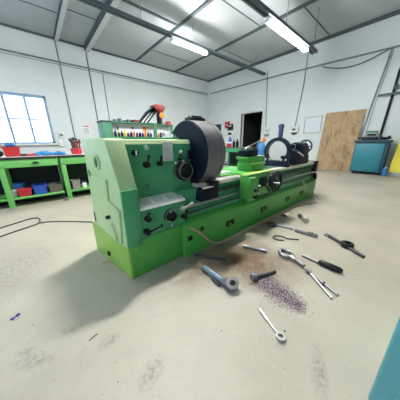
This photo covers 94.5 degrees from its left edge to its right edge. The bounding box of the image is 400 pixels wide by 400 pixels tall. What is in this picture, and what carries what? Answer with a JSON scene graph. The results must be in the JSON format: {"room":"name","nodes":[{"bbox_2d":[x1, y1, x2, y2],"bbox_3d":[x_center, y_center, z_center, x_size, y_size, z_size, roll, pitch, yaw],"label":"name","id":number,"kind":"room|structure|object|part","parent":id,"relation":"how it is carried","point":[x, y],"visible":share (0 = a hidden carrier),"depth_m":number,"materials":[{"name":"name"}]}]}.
{"room":"metal workshop","nodes":[
{"label":"metal workshop","id":0,"kind":"room"},
{"bbox_2d":[0,25,207,172],"bbox_3d":[-4.476,-4.121,8.902,13.620,5.080,0.220,-15,22,-39],"label":"wall","id":1,"kind":"structure","parent":0,"point":[129,99],"depth_m":8.10,"materials":[{"name":"paint"}]},
{"bbox_2d":[0,91,58,145],"bbox_3d":[-7.245,-2.893,6.589,3.260,1.850,0.260,-15,22,-39],"label":"window","id":2,"kind":"structure","parent":1,"relation":"in","point":[2,93],"depth_m":7.08,"materials":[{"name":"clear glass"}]},
{"bbox_3d":[-7.201,-2.032,6.813,3.260,0.070,0.160,-15,22,-39],"label":"sill","id":3,"kind":"part","parent":2,"relation":"part of","materials":[{"name":"paint"}]},
{"bbox_2d":[57,132,64,138],"bbox_3d":[-5.873,-2.727,7.826,0.223,0.241,0.100,-15,22,-39],"label":"wall switch","id":4,"kind":"object","parent":1,"relation":"attached to","point":[61,135],"visible":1,"depth_m":7.79,"materials":[{"name":"white plastic"}]},
{"bbox_2d":[53,0,68,41],"bbox_3d":[-0.832,-4.625,1.923,0.120,0.120,14.250,-15,22,-39],"label":"trim","id":5,"kind":"structure","parent":1,"relation":"attached to","point":[65,2],"depth_m":5.87,"materials":[{"name":"white metal"}]},
{"bbox_2d":[54,41,76,147],"bbox_3d":[-5.538,-3.744,7.850,0.092,5.000,0.060,-15,22,-39],"label":"conduit","id":6,"kind":"object","parent":1,"relation":"attached to","point":[54,41],"visible":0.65,"depth_m":7.58,"materials":[{"name":"grey metal"}]},
{"bbox_2d":[82,125,90,134],"bbox_3d":[-5.144,-3.178,8.410,0.300,0.420,0.014,-15,22,-39],"label":"notice","id":7,"kind":"object","parent":1,"relation":"attached to","point":[86,128],"visible":1,"depth_m":8.40,"materials":[{"name":"white paper"}]},
{"bbox_2d":[85,52,98,120],"bbox_3d":[-4.746,-3.897,8.523,0.126,4.881,0.060,-15,22,-39],"label":"conduit","id":8,"kind":"object","parent":1,"relation":"attached to","point":[85,52],"visible":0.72,"depth_m":8.15,"materials":[{"name":"grey metal"}]},
{"bbox_2d":[83,0,112,50],"bbox_3d":[-0.132,-4.772,2.514,0.025,0.200,14.250,-15,22,-39],"label":"trim","id":9,"kind":"structure","parent":1,"relation":"attached to","point":[101,15],"depth_m":6.19,"materials":[{"name":"metal"}]},
{"bbox_2d":[85,0,120,51],"bbox_3d":[-0.062,-4.791,2.572,0.160,0.200,14.250,-15,22,-39],"label":"beam","id":10,"kind":"structure","parent":1,"relation":"attached to","point":[115,3],"depth_m":6.11,"materials":[{"name":"white metal"}]},
{"bbox_2d":[0,48,206,93],"bbox_3d":[-4.334,-5.791,8.339,12.800,0.060,0.060,-15,22,-39],"label":"conduit","id":11,"kind":"object","parent":1,"relation":"attached to","point":[0,48],"visible":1,"depth_m":7.94,"materials":[{"name":"grey metal"}]},
{"bbox_2d":[0,22,207,80],"bbox_3d":[-4.452,-6.482,8.021,13.100,0.050,0.080,-15,22,-39],"label":"trim","id":12,"kind":"structure","parent":1,"relation":"attached to","point":[2,24],"depth_m":7.91,"materials":[{"name":"metal"}]},
{"bbox_2d":[1,52,207,95],"bbox_3d":[-4.333,-5.705,8.365,12.800,0.020,0.020,-15,22,-39],"label":"conduit","id":13,"kind":"object","parent":1,"relation":"attached to","point":[1,52],"visible":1,"depth_m":8.02,"materials":[{"name":"grey metal"}]},
{"bbox_2d":[102,74,109,120],"bbox_3d":[-4.346,-3.677,8.950,0.076,4.200,0.036,-15,22,-39],"label":"conduit","id":14,"kind":"object","parent":1,"relation":"attached to","point":[102,74],"visible":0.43,"depth_m":8.61,"materials":[{"name":"grey metal"}]},
{"bbox_2d":[0,161,399,399],"bbox_3d":[1.835,-0.465,5.636,17.200,0.150,14.350,-15,22,-39],"label":"floor","id":15,"kind":"structure","parent":0,"point":[233,363],"depth_m":1.34,"materials":[{"name":"concrete"}]},
{"bbox_2d":[10,313,19,319],"bbox_3d":[-1.286,0.814,1.286,0.055,0.022,0.038,-15,22,-39],"label":"scrap","id":16,"kind":"object","parent":15,"relation":"on","point":[15,317],"visible":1,"depth_m":1.28,"materials":[{"name":"metal"}]},
{"bbox_2d":[0,217,40,228],"bbox_3d":[-2.855,0.382,2.740,0.769,0.037,0.313,-15,22,-39],"label":"cable loop","id":17,"kind":"object","parent":15,"relation":"on","point":[35,217],"visible":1,"depth_m":2.89,"materials":[{"name":"black rubber"}]},
{"bbox_2d":[0,155,64,208],"bbox_3d":[-4.121,-0.286,3.412,2.559,0.949,0.770,-15,22,-39],"label":"workbench","id":18,"kind":"object","parent":15,"relation":"on","point":[31,170],"visible":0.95,"depth_m":3.85,"materials":[{"name":"green paint"}]},
{"bbox_3d":[-3.613,-0.282,3.451,0.117,0.905,0.082,-15,22,-39],"label":"leg","id":19,"kind":"part","parent":18,"relation":"part of","materials":[{"name":"green paint"}]},
{"bbox_3d":[-3.994,-0.405,3.871,0.117,0.905,0.082,-15,22,-39],"label":"leg","id":20,"kind":"part","parent":18,"relation":"part of","materials":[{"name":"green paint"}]},
{"bbox_2d":[1,147,19,156],"bbox_3d":[-3.595,-0.924,3.542,0.246,0.180,0.216,-15,22,-39],"label":"storage bin","id":21,"kind":"object","parent":18,"relation":"on","point":[8,151],"visible":0.95,"depth_m":3.48,"materials":[{"name":"red plastic"}]},
{"bbox_2d":[4,142,15,146],"bbox_3d":[-3.588,-1.041,3.497,0.102,0.099,0.166,9,19,28],"label":"cloth bundle","id":22,"kind":"object","parent":21,"relation":"on","point":[7,144],"visible":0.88,"depth_m":3.46,"materials":[{"name":"blue fabric"}]},
{"bbox_2d":[11,189,17,196],"bbox_3d":[-3.664,-0.125,3.632,0.136,0.129,0.136,-15,22,-39],"label":"tub","id":23,"kind":"object","parent":18,"relation":"on","point":[14,193],"visible":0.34,"depth_m":3.61,"materials":[{"name":"beige plastic"}]},
{"bbox_2d":[12,181,25,194],"bbox_3d":[-3.706,-0.255,3.818,0.220,0.269,0.220,-15,22,-39],"label":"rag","id":24,"kind":"object","parent":18,"relation":"on","point":[18,184],"visible":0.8,"depth_m":3.74,"materials":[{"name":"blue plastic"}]},
{"bbox_2d":[16,187,31,196],"bbox_3d":[-3.512,-0.159,3.719,0.226,0.139,0.196,-15,22,-39],"label":"storage bin","id":25,"kind":"object","parent":18,"relation":"on","point":[22,192],"visible":1,"depth_m":3.67,"materials":[{"name":"red plastic"}]},
{"bbox_3d":[-4.359,-0.352,3.678,2.559,0.885,0.025,-15,22,-39],"label":"panel","id":26,"kind":"part","parent":18,"relation":"part of","materials":[{"name":"green metal"}]},
{"bbox_2d":[0,188,64,201],"bbox_3d":[-4.118,0.008,3.499,2.515,0.035,0.655,-15,22,-39],"label":"shelf","id":27,"kind":"object","parent":18,"relation":"attached to","point":[3,198],"depth_m":3.73,"materials":[{"name":"green metal"}]},
{"bbox_2d":[32,183,46,194],"bbox_3d":[-3.361,-0.238,3.894,0.236,0.184,0.266,-15,22,-39],"label":"storage bin","id":28,"kind":"object","parent":18,"relation":"on","point":[41,188],"visible":1,"depth_m":3.82,"materials":[{"name":"blue plastic"}]},
{"bbox_2d":[34,151,52,155],"bbox_3d":[-3.224,-0.956,3.793,0.341,0.096,0.147,-15,22,-39],"label":"rag","id":29,"kind":"object","parent":18,"relation":"on","point":[41,153],"visible":0.91,"depth_m":3.77,"materials":[{"name":"blue fabric"}]},
{"bbox_2d":[48,169,57,186],"bbox_3d":[-3.382,-0.480,4.238,0.062,0.443,0.212,5,18,19],"label":"hanging cord","id":30,"kind":"object","parent":18,"relation":"hanging from","point":[52,169],"visible":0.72,"depth_m":4.20,"materials":[{"name":"black rubber"}]},
{"bbox_2d":[47,183,63,191],"bbox_3d":[-3.164,-0.280,4.067,0.266,0.159,0.256,-15,22,-39],"label":"storage bin","id":31,"kind":"object","parent":18,"relation":"on","point":[57,187],"visible":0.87,"depth_m":3.98,"materials":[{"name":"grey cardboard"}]},
{"bbox_2d":[0,221,92,236],"bbox_3d":[-2.131,0.377,2.756,1.520,0.020,0.481,-8,19,-23],"label":"power cable","id":32,"kind":"object","parent":15,"relation":"on","point":[45,221],"visible":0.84,"depth_m":2.85,"materials":[{"name":"black rubber"}]},
{"bbox_2d":[57,153,89,198],"bbox_3d":[-2.573,-0.697,4.694,1.546,0.949,0.770,-15,22,-39],"label":"workbench","id":33,"kind":"object","parent":15,"relation":"on","point":[71,166],"visible":0.36,"depth_m":4.37,"materials":[{"name":"green paint"}]},
{"bbox_2d":[52,151,65,154],"bbox_3d":[-3.024,-1.006,3.970,0.239,0.082,0.122,-15,22,-39],"label":"rag","id":34,"kind":"object","parent":33,"relation":"on","point":[57,152],"visible":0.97,"depth_m":3.94,"materials":[{"name":"blue fabric"}]},
{"bbox_3d":[-3.292,-0.592,4.452,0.117,0.905,0.082,-15,22,-39],"label":"leg","id":35,"kind":"part","parent":33,"relation":"part of","materials":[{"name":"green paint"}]},
{"bbox_3d":[-2.911,-0.468,4.032,0.117,0.905,0.082,-15,22,-39],"label":"leg","id":36,"kind":"part","parent":33,"relation":"part of","materials":[{"name":"green paint"}]},
{"bbox_3d":[-2.808,-0.764,4.962,1.539,0.885,0.025,-15,22,-39],"label":"panel","id":37,"kind":"part","parent":33,"relation":"part of","materials":[{"name":"green metal"}]},
{"bbox_2d":[68,137,81,153],"bbox_3d":[-2.805,-1.225,4.171,0.230,0.368,0.219,-15,22,-39],"label":"can","id":38,"kind":"object","parent":33,"relation":"on","point":[74,150],"visible":0.98,"depth_m":4.12,"materials":[{"name":"red plastic"}]},
{"bbox_2d":[70,178,80,188],"bbox_3d":[-2.888,-0.376,4.303,0.176,0.199,0.236,-15,22,-39],"label":"storage bin","id":39,"kind":"object","parent":33,"relation":"on","point":[75,183],"visible":1,"depth_m":4.24,"materials":[{"name":"beige plastic"}]},
{"bbox_2d":[64,183,89,191],"bbox_3d":[-2.567,-0.404,4.783,1.495,0.035,0.655,-15,22,-39],"label":"shelf","id":40,"kind":"object","parent":33,"relation":"attached to","point":[72,189],"depth_m":4.29,"materials":[{"name":"green paint"}]},
{"bbox_2d":[81,181,86,187],"bbox_3d":[-2.741,-0.376,4.381,0.093,0.149,0.094,-15,22,-39],"label":"jar","id":41,"kind":"object","parent":33,"relation":"on","point":[84,184],"visible":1,"depth_m":4.35,"materials":[{"name":"plastic"}]},
{"bbox_2d":[97,120,172,137],"bbox_3d":[-2.005,-1.646,6.318,2.370,1.800,0.520,-15,22,-39],"label":"storage rack","id":42,"kind":"object","parent":15,"relation":"on","point":[106,128],"visible":0.55,"depth_m":5.84,"materials":[{"name":"green metal"}]},
{"bbox_2d":[112,121,172,125],"bbox_3d":[-1.847,-2.498,6.079,2.090,0.035,0.310,-15,22,-39],"label":"shelf","id":43,"kind":"object","parent":42,"relation":"attached to","point":[113,122],"depth_m":5.88,"materials":[{"name":"green metal"}]},
{"bbox_2d":[139,104,164,123],"bbox_3d":[-1.625,-2.896,6.252,1.040,0.620,0.300,-15,22,-39],"label":"work lamp","id":44,"kind":"object","parent":42,"relation":"on","point":[158,109],"visible":0.94,"depth_m":6.17,"materials":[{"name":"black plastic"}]},
{"bbox_3d":[-1.764,-2.821,6.107,0.620,0.515,0.160,-15,22,-39],"label":"rail","id":45,"kind":"part","parent":44,"relation":"part of","materials":[{"name":"metal"}]},
{"bbox_3d":[-1.507,-1.684,6.481,0.100,1.765,0.080,-15,22,-39],"label":"post","id":46,"kind":"part","parent":42,"relation":"part of","materials":[{"name":"green metal"}]},
{"bbox_2d":[4,226,355,394],"bbox_3d":[0.154,0.546,2.128,3.670,0.007,2.541,-15,22,-39],"label":"crumbs","id":47,"kind":"object","parent":15,"relation":"on","point":[269,226],"visible":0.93,"depth_m":1.34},
{"bbox_2d":[82,115,318,278],"bbox_3d":[0.818,-0.466,2.952,4.450,1.445,1.000,-15,22,-39],"label":"lathe","id":48,"kind":"object","parent":15,"relation":"on","point":[147,193],"visible":1,"depth_m":1.86,"materials":[{"name":"green paint"}]},
{"bbox_3d":[-0.876,0.061,1.696,0.683,0.536,0.022,15,23,41],"label":"door","id":49,"kind":"part","parent":48,"relation":"part of","materials":[{"name":"green paint"}]},
{"bbox_3d":[-0.741,0.277,1.596,0.089,0.152,0.016,15,23,42],"label":"handle","id":50,"kind":"part","parent":48,"relation":"part of","materials":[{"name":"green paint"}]},
{"bbox_3d":[-0.543,-0.394,1.549,0.054,0.054,0.040,-15,22,-39],"label":"selector knob","id":51,"kind":"part","parent":48,"relation":"part of","materials":[{"name":"black plastic"}]},
{"bbox_3d":[-0.484,0.016,1.638,0.090,0.030,0.080,-15,22,-39],"label":"scale plate","id":52,"kind":"part","parent":48,"relation":"part of","materials":[{"name":"silver metal"}]},
{"bbox_3d":[-0.570,-0.627,1.903,0.630,0.025,0.330,-15,22,-39],"label":"headstock lid","id":53,"kind":"part","parent":48,"relation":"part of","materials":[{"name":"green paint"}]},
{"bbox_3d":[-0.469,-0.312,1.637,0.060,0.060,0.045,-15,22,-39],"label":"gear lever","id":54,"kind":"part","parent":48,"relation":"part of","materials":[{"name":"black plastic"}]},
{"bbox_3d":[-0.455,0.281,1.604,0.060,0.060,0.045,-15,22,-39],"label":"feed lever","id":55,"kind":"part","parent":48,"relation":"part of","materials":[{"name":"black plastic"}]},
{"bbox_3d":[-0.442,0.165,1.582,0.056,0.056,0.045,-15,22,-39],"label":"feed lever","id":56,"kind":"part","parent":48,"relation":"part of","materials":[{"name":"black plastic"}]},
{"bbox_3d":[-0.372,-0.542,1.719,0.675,0.041,0.052,-15,22,-39],"label":"edge trim","id":57,"kind":"part","parent":48,"relation":"part of","materials":[{"name":"green paint"}]},
{"bbox_3d":[-0.396,-0.014,1.722,0.100,0.030,0.080,-15,22,-39],"label":"scale plate","id":58,"kind":"part","parent":48,"relation":"part of","materials":[{"name":"silver metal"}]},
{"bbox_3d":[-0.308,-0.462,1.766,0.109,0.174,0.006,-15,22,-39],"label":"spec plate","id":59,"kind":"part","parent":48,"relation":"part of","materials":[{"name":"silver metal"}]},
{"bbox_3d":[-0.288,-0.032,1.794,0.080,0.026,0.070,-15,22,-39],"label":"scale plate","id":60,"kind":"part","parent":48,"relation":"part of","materials":[{"name":"silver metal"}]},
{"bbox_3d":[0.072,-0.146,2.035,0.170,0.024,0.065,-15,22,-39],"label":"gap plate","id":61,"kind":"part","parent":48,"relation":"part of","materials":[{"name":"metal"}]},
{"bbox_3d":[0.697,-0.672,2.671,0.260,0.083,0.160,-15,22,-39],"label":"tool post","id":62,"kind":"part","parent":48,"relation":"part of","materials":[{"name":"metal"}]},
{"bbox_3d":[1.185,-0.212,3.022,3.590,0.022,0.022,-15,22,-39],"label":"feed rod","id":63,"kind":"part","parent":48,"relation":"part of","materials":[{"name":"metal"}]},
{"bbox_2d":[245,137,265,148],"bbox_3d":[0.875,-0.910,2.975,0.690,0.206,0.124,-15,22,-39],"label":"work lamp","id":64,"kind":"object","parent":48,"relation":"attached to","point":[263,139],"depth_m":3.14,"materials":[{"name":"white plastic"}]},
{"bbox_2d":[194,254,225,260],"bbox_3d":[0.104,0.596,1.935,0.336,0.023,0.024,4,18,15],"label":"rod","id":65,"kind":"object","parent":15,"relation":"on","point":[199,255],"visible":1,"depth_m":1.93,"materials":[{"name":"black metal"}]},
{"bbox_2d":[202,265,238,291],"bbox_3d":[0.158,0.668,1.599,0.388,0.100,0.117,14,22,40],"label":"wrench","id":66,"kind":"object","parent":15,"relation":"on","point":[216,278],"visible":1,"depth_m":1.54,"materials":[{"name":"metal"}]},
{"bbox_2d":[224,147,255,166],"bbox_3d":[1.495,-1.713,7.792,0.720,0.985,1.450,-15,22,-39],"label":"workbench","id":67,"kind":"object","parent":15,"relation":"on","point":[232,151],"visible":0.3,"depth_m":7.70,"materials":[{"name":"green paint"}]},
{"bbox_2d":[189,181,317,243],"bbox_3d":[1.179,0.099,2.823,3.206,0.441,0.264,-15,22,-39],"label":"hose","id":68,"kind":"object","parent":15,"relation":"on","point":[190,228],"visible":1,"depth_m":2.54,"materials":[{"name":"rubber"}]},
{"bbox_2d":[243,244,266,252],"bbox_3d":[0.613,0.539,2.069,0.259,0.044,0.039,8,19,25],"label":"metal rod","id":69,"kind":"object","parent":15,"relation":"on","point":[244,245],"visible":1,"depth_m":2.06,"materials":[{"name":"metal"}]},
{"bbox_2d":[257,142,264,160],"bbox_3d":[2.481,-1.784,7.635,0.412,1.190,0.412,-8,18,-23],"label":"drum","id":70,"kind":"object","parent":15,"relation":"on","point":[260,146],"visible":0.42,"depth_m":7.39,"materials":[{"name":"plastic"}]},
{"bbox_2d":[250,270,275,280],"bbox_3d":[0.570,0.659,1.652,0.260,0.060,0.060,-7,18,-20],"label":"bolt","id":71,"kind":"object","parent":15,"relation":"on","point":[253,276],"visible":1,"depth_m":1.63,"materials":[{"name":"metal"}]},
{"bbox_2d":[258,308,285,342],"bbox_3d":[0.458,0.813,1.216,0.056,0.018,0.242,-7,18,-21],"label":"wrench","id":72,"kind":"object","parent":15,"relation":"on","point":[278,333],"visible":1,"depth_m":1.16,"materials":[{"name":"metal"}]},
{"bbox_2d":[198,246,357,385],"bbox_3d":[0.566,0.682,1.668,1.446,0.005,1.348,-17,23,-42],"label":"metal swarf","id":73,"kind":"object","parent":15,"relation":"on","point":[277,293],"visible":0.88,"depth_m":1.48,"materials":[{"name":"metal"}]},
{"bbox_2d":[266,221,292,229],"bbox_3d":[1.107,0.371,2.621,0.154,0.036,0.364,-15,22,-39],"label":"wrench","id":74,"kind":"object","parent":15,"relation":"on","point":[268,223],"visible":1,"depth_m":2.64,"materials":[{"name":"metal"}]},
{"bbox_2d":[273,235,298,240],"bbox_3d":[1.052,0.482,2.280,0.295,0.016,0.133,8,19,26],"label":"hook","id":75,"kind":"object","parent":15,"relation":"on","point":[274,235],"visible":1,"depth_m":2.28,"materials":[{"name":"metal"}]},
{"bbox_2d":[278,248,304,266],"bbox_3d":[0.944,0.583,1.901,0.151,0.060,0.312,-9,19,-26],"label":"wrench","id":76,"kind":"object","parent":15,"relation":"on","point":[291,256],"visible":1,"depth_m":1.89,"materials":[{"name":"metal"}]},
{"bbox_2d":[297,213,308,222],"bbox_3d":[1.579,0.278,2.839,0.071,0.072,0.226,1,17,4],"label":"sleeve","id":77,"kind":"object","parent":15,"relation":"on","point":[304,219],"visible":1,"depth_m":2.78,"materials":[{"name":"metal"}]},
{"bbox_2d":[295,228,317,237],"bbox_3d":[1.373,0.425,2.398,0.260,0.048,0.044,15,23,42],"label":"bar","id":78,"kind":"object","parent":15,"relation":"on","point":[308,233],"visible":1,"depth_m":2.37,"materials":[{"name":"metal"}]},
{"bbox_2d":[305,268,338,298],"bbox_3d":[1.027,0.697,1.565,0.092,0.040,0.342,-2,17,-3],"label":"divider","id":79,"kind":"object","parent":15,"relation":"on","point":[308,271],"visible":1,"depth_m":1.54,"materials":[{"name":"metal"}]},
{"bbox_3d":[0.997,0.705,1.542,0.024,0.026,0.296,-1,17,-2],"label":"leg","id":80,"kind":"part","parent":79,"relation":"part of","materials":[{"name":"metal"}]},
{"bbox_3d":[1.032,0.701,1.556,0.022,0.026,0.277,-6,18,-15],"label":"leg","id":81,"kind":"part","parent":79,"relation":"part of","materials":[{"name":"metal"}]},
{"bbox_2d":[302,254,342,272],"bbox_3d":[1.176,0.607,1.798,0.060,0.060,0.351,-15,22,-39],"label":"screwdriver","id":82,"kind":"object","parent":15,"relation":"on","point":[323,263],"visible":1,"depth_m":1.74,"materials":[{"name":"metal"}]},
{"bbox_3d":[1.125,0.598,1.869,0.026,0.032,0.177,-12,21,-34],"label":"rod","id":83,"kind":"part","parent":82,"relation":"part of","materials":[{"name":"metal"}]},
{"bbox_2d":[316,109,365,171],"bbox_3d":[5.649,-2.387,7.580,0.235,2.300,1.320,-15,22,-39],"label":"plywood sheet","id":84,"kind":"object","parent":15,"relation":"on","point":[340,129],"visible":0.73,"depth_m":7.53,"materials":[{"name":"brown wood"}]},
{"bbox_2d":[324,233,364,257],"bbox_3d":[1.667,0.496,2.141,0.123,0.052,0.527,-3,17,-8],"label":"wrench","id":85,"kind":"object","parent":15,"relation":"on","point":[345,244],"visible":1,"depth_m":2.08,"materials":[{"name":"metal"}]},
{"bbox_2d":[349,140,393,174],"bbox_3d":[6.185,-1.562,6.761,0.550,1.190,0.980,-15,22,-39],"label":"base cabinet","id":86,"kind":"object","parent":15,"relation":"on","point":[370,156],"visible":0.94,"depth_m":6.56,"materials":[{"name":"teal metal"}]},
{"bbox_3d":[5.983,-1.520,6.646,0.035,0.960,0.780,-15,22,-39],"label":"door","id":87,"kind":"part","parent":86,"relation":"part of","materials":[{"name":"teal paint"}]},
{"bbox_2d":[358,131,381,139],"bbox_3d":[6.094,-2.307,6.633,0.310,0.310,0.632,-15,22,-39],"label":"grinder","id":88,"kind":"object","parent":86,"relation":"on","point":[370,135],"visible":0.88,"depth_m":6.53,"materials":[{"name":"metal"}]},
{"bbox_2d":[381,135,391,139],"bbox_3d":[6.330,-2.115,6.280,0.258,0.135,0.100,3,17,13],"label":"grinder","id":89,"kind":"object","parent":86,"relation":"on","point":[388,137],"visible":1,"depth_m":6.26,"materials":[{"name":"black metal"}]},
{"bbox_2d":[368,316,399,399],"bbox_3d":[1.210,0.493,0.595,0.658,0.980,0.712,-12,20,-32],"label":"base cabinet","id":90,"kind":"object","parent":15,"relation":"on","point":[386,384],"visible":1,"depth_m":0.77,"materials":[{"name":"teal metal"}]},
{"bbox_3d":[0.965,0.567,0.432,0.013,0.860,0.590,-12,20,-32],"label":"door","id":91,"kind":"part","parent":90,"relation":"part of","materials":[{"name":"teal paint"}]},
{"bbox_2d":[381,167,388,175],"bbox_3d":[6.330,-0.974,6.334,0.150,0.310,0.150,-15,22,-39],"label":"bottle","id":92,"kind":"object","parent":15,"relation":"on","point":[385,169],"visible":0.98,"depth_m":6.29,"materials":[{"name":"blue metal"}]},
{"bbox_2d":[378,68,399,134],"bbox_3d":[6.559,-2.922,6.382,0.125,4.004,0.880,-15,22,-39],"label":"wall post","id":93,"kind":"object","parent":15,"relation":"on","point":[395,86],"visible":0.73,"depth_m":6.30,"materials":[{"name":"black metal"}]},
{"bbox_2d":[387,141,399,176],"bbox_3d":[6.986,-1.389,5.922,0.300,1.330,1.200,-15,22,-39],"label":"board","id":94,"kind":"object","parent":15,"relation":"on","point":[394,169],"visible":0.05,"depth_m":6.27,"materials":[{"name":"paint"}]},
{"bbox_2d":[0,0,399,79],"bbox_3d":[0.275,-5.106,2.992,13.400,0.150,14.550,-15,22,-39],"label":"ceiling","id":95,"kind":"structure","parent":0,"point":[217,24],"depth_m":6.41,"materials":[{"name":"white metal"}]},
{"bbox_2d":[19,0,56,12],"bbox_3d":[-5.199,-5.606,5.122,2.000,0.012,0.030,-15,22,-39],"label":"trim","id":96,"kind":"structure","parent":95,"relation":"attached to","point":[19,0],"depth_m":5.46,"materials":[{"name":"metal"}]},
{"bbox_2d":[121,0,177,25],"bbox_3d":[-1.534,-5.822,5.748,2.000,0.050,0.060,-15,22,-39],"label":"trim","id":97,"kind":"structure","parent":95,"relation":"attached to","point":[125,1],"depth_m":5.71,"materials":[{"name":"metal"}]},
{"bbox_2d":[77,0,265,75],"bbox_3d":[-1.488,-5.383,5.353,12.600,0.660,0.170,-15,22,-39],"label":"rail","id":98,"kind":"object","parent":95,"relation":"hanging from","point":[97,4],"visible":0.98,"depth_m":5.50,"materials":[{"name":"metal"}]},
{"bbox_2d":[170,37,207,55],"bbox_3d":[-0.333,-5.318,6.419,1.550,0.114,0.150,-15,22,-39],"label":"fluorescent light","id":99,"kind":"object","parent":98,"relation":"attached to","point":[173,39],"visible":1,"depth_m":6.34,"materials":[{"name":"white plastic"}]},
{"bbox_2d":[135,0,212,60],"bbox_3d":[1.556,-5.292,3.891,0.090,0.050,14.250,-15,22,-39],"label":"trim","id":100,"kind":"structure","parent":95,"relation":"attached to","point":[207,2],"depth_m":6.31,"materials":[{"name":"metal"}]},
{"bbox_2d":[222,0,259,25],"bbox_3d":[1.298,-5.905,5.839,2.180,0.012,0.030,-15,22,-39],"label":"trim","id":101,"kind":"structure","parent":95,"relation":"attached to","point":[222,0],"depth_m":5.81,"materials":[{"name":"metal"}]},
{"bbox_2d":[175,0,317,71],"bbox_3d":[3.284,-5.746,5.323,0.090,0.060,14.250,-15,22,-39],"label":"trim","id":102,"kind":"structure","parent":95,"relation":"attached to","point":[309,2],"depth_m":6.84,"materials":[{"name":"metal"}]},
{"bbox_2d":[242,0,319,54],"bbox_3d":[2.138,-4.924,4.562,4.300,1.160,0.170,-15,22,-39],"label":"rail","id":103,"kind":"object","parent":95,"relation":"hanging from","point":[258,6],"visible":0.73,"depth_m":4.32,"materials":[{"name":"metal"}]},
{"bbox_2d":[264,15,308,52],"bbox_3d":[2.410,-4.384,4.967,2.300,0.114,0.150,-15,22,-39],"label":"fluorescent light","id":104,"kind":"object","parent":103,"relation":"attached to","point":[269,20],"visible":1,"depth_m":4.78,"materials":[{"name":"white plastic"}]},
{"bbox_2d":[304,7,329,34],"bbox_3d":[4.035,-6.089,6.331,2.440,0.012,0.030,-15,22,-39],"label":"trim","id":105,"kind":"structure","parent":95,"relation":"attached to","point":[304,7],"depth_m":6.20,"materials":[{"name":"metal"}]},
{"bbox_2d":[243,112,262,148],"bbox_3d":[4.155,-4.048,11.704,2.880,3.100,2.380,-15,22,-39],"label":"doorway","id":106,"kind":"structure","parent":0,"point":[253,121],"depth_m":12.40,"materials":[{"name":"black"}]},
{"bbox_2d":[208,14,399,167],"bbox_3d":[5.425,-3.887,7.742,0.220,5.080,14.550,-15,22,-39],"label":"wall","id":107,"kind":"structure","parent":0,"point":[325,90],"depth_m":7.78,"materials":[{"name":"paint"}]},
{"bbox_2d":[227,131,232,136],"bbox_3d":[1.892,-4.164,11.663,0.100,0.360,0.420,-15,22,-39],"label":"box","id":108,"kind":"object","parent":107,"relation":"attached to","point":[229,133],"visible":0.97,"depth_m":11.61,"materials":[{"name":"white plastic"}]},
{"bbox_2d":[227,124,232,129],"bbox_3d":[1.894,-4.550,11.537,0.100,0.350,0.400,-15,22,-39],"label":"wall panel","id":109,"kind":"object","parent":107,"relation":"attached to","point":[230,126],"visible":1,"depth_m":11.49,"materials":[{"name":"plastic"}]},
{"bbox_2d":[238,108,264,146],"bbox_3d":[2.980,-3.630,10.761,0.280,2.880,1.620,-15,22,-39],"label":"door frame","id":110,"kind":"structure","parent":107,"relation":"in","point":[262,109],"depth_m":10.62,"materials":[{"name":"paint"}]},
{"bbox_2d":[265,71,267,126],"bbox_3d":[3.431,-5.146,9.514,0.060,2.601,0.192,-15,22,-39],"label":"conduit","id":111,"kind":"object","parent":107,"relation":"attached to","point":[267,71],"visible":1,"depth_m":9.49,"materials":[{"name":"grey metal"}]},
{"bbox_2d":[264,128,269,136],"bbox_3d":[3.558,-3.596,9.873,0.050,0.400,0.280,-15,22,-39],"label":"light switch","id":112,"kind":"object","parent":107,"relation":"attached to","point":[265,130],"visible":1,"depth_m":9.86,"materials":[{"name":"white plastic"}]},
{"bbox_2d":[289,126,299,134],"bbox_3d":[4.478,-3.294,8.800,0.125,0.370,0.410,-15,22,-39],"label":"switch box","id":113,"kind":"object","parent":107,"relation":"attached to","point":[293,130],"visible":1,"depth_m":8.75,"materials":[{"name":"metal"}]},
{"bbox_2d":[295,52,308,125],"bbox_3d":[4.535,-4.921,8.253,0.060,3.082,0.198,-15,22,-39],"label":"conduit","id":114,"kind":"object","parent":107,"relation":"attached to","point":[308,52],"visible":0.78,"depth_m":8.14,"materials":[{"name":"grey metal"}]},
{"bbox_2d":[207,9,399,81],"bbox_3d":[5.209,-6.262,6.985,0.100,0.090,14.350,-15,22,-39],"label":"trim","id":115,"kind":"structure","parent":107,"relation":"attached to","point":[396,12],"depth_m":7.19,"materials":[{"name":"metal"}]},
{"bbox_2d":[210,45,399,93],"bbox_3d":[3.870,-5.876,8.751,0.060,0.290,9.701,-15,22,-39],"label":"conduit","id":116,"kind":"object","parent":107,"relation":"attached to","point":[396,46],"visible":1,"depth_m":7.55,"materials":[{"name":"grey metal"}]},
{"bbox_2d":[322,48,390,68],"bbox_3d":[5.628,-5.090,6.847,0.032,0.291,2.012,-15,22,-39],"label":"cable","id":117,"kind":"object","parent":116,"relation":"hanging from","point":[389,48],"visible":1,"depth_m":6.74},
{"bbox_2d":[303,115,322,133],"bbox_3d":[5.007,-3.339,8.223,0.030,0.700,0.700,-15,22,-39],"label":"notice board","id":118,"kind":"object","parent":107,"relation":"attached to","point":[312,124],"visible":1,"depth_m":8.21,"materials":[{"name":"paper"}]},
{"bbox_2d":[360,49,392,136],"bbox_3d":[6.237,-3.592,6.624,0.060,2.954,0.340,-15,22,-39],"label":"conduit","id":119,"kind":"object","parent":107,"relation":"attached to","point":[389,55],"visible":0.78,"depth_m":6.51,"materials":[{"name":"grey metal"}]},
{"bbox_2d":[365,51,393,133],"bbox_3d":[6.281,-3.545,6.554,0.018,2.902,0.258,-15,22,-39],"label":"conduit","id":120,"kind":"object","parent":107,"relation":"attached to","point":[393,51],"visible":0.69,"depth_m":6.46,"materials":[{"name":"grey metal"}]}
]}

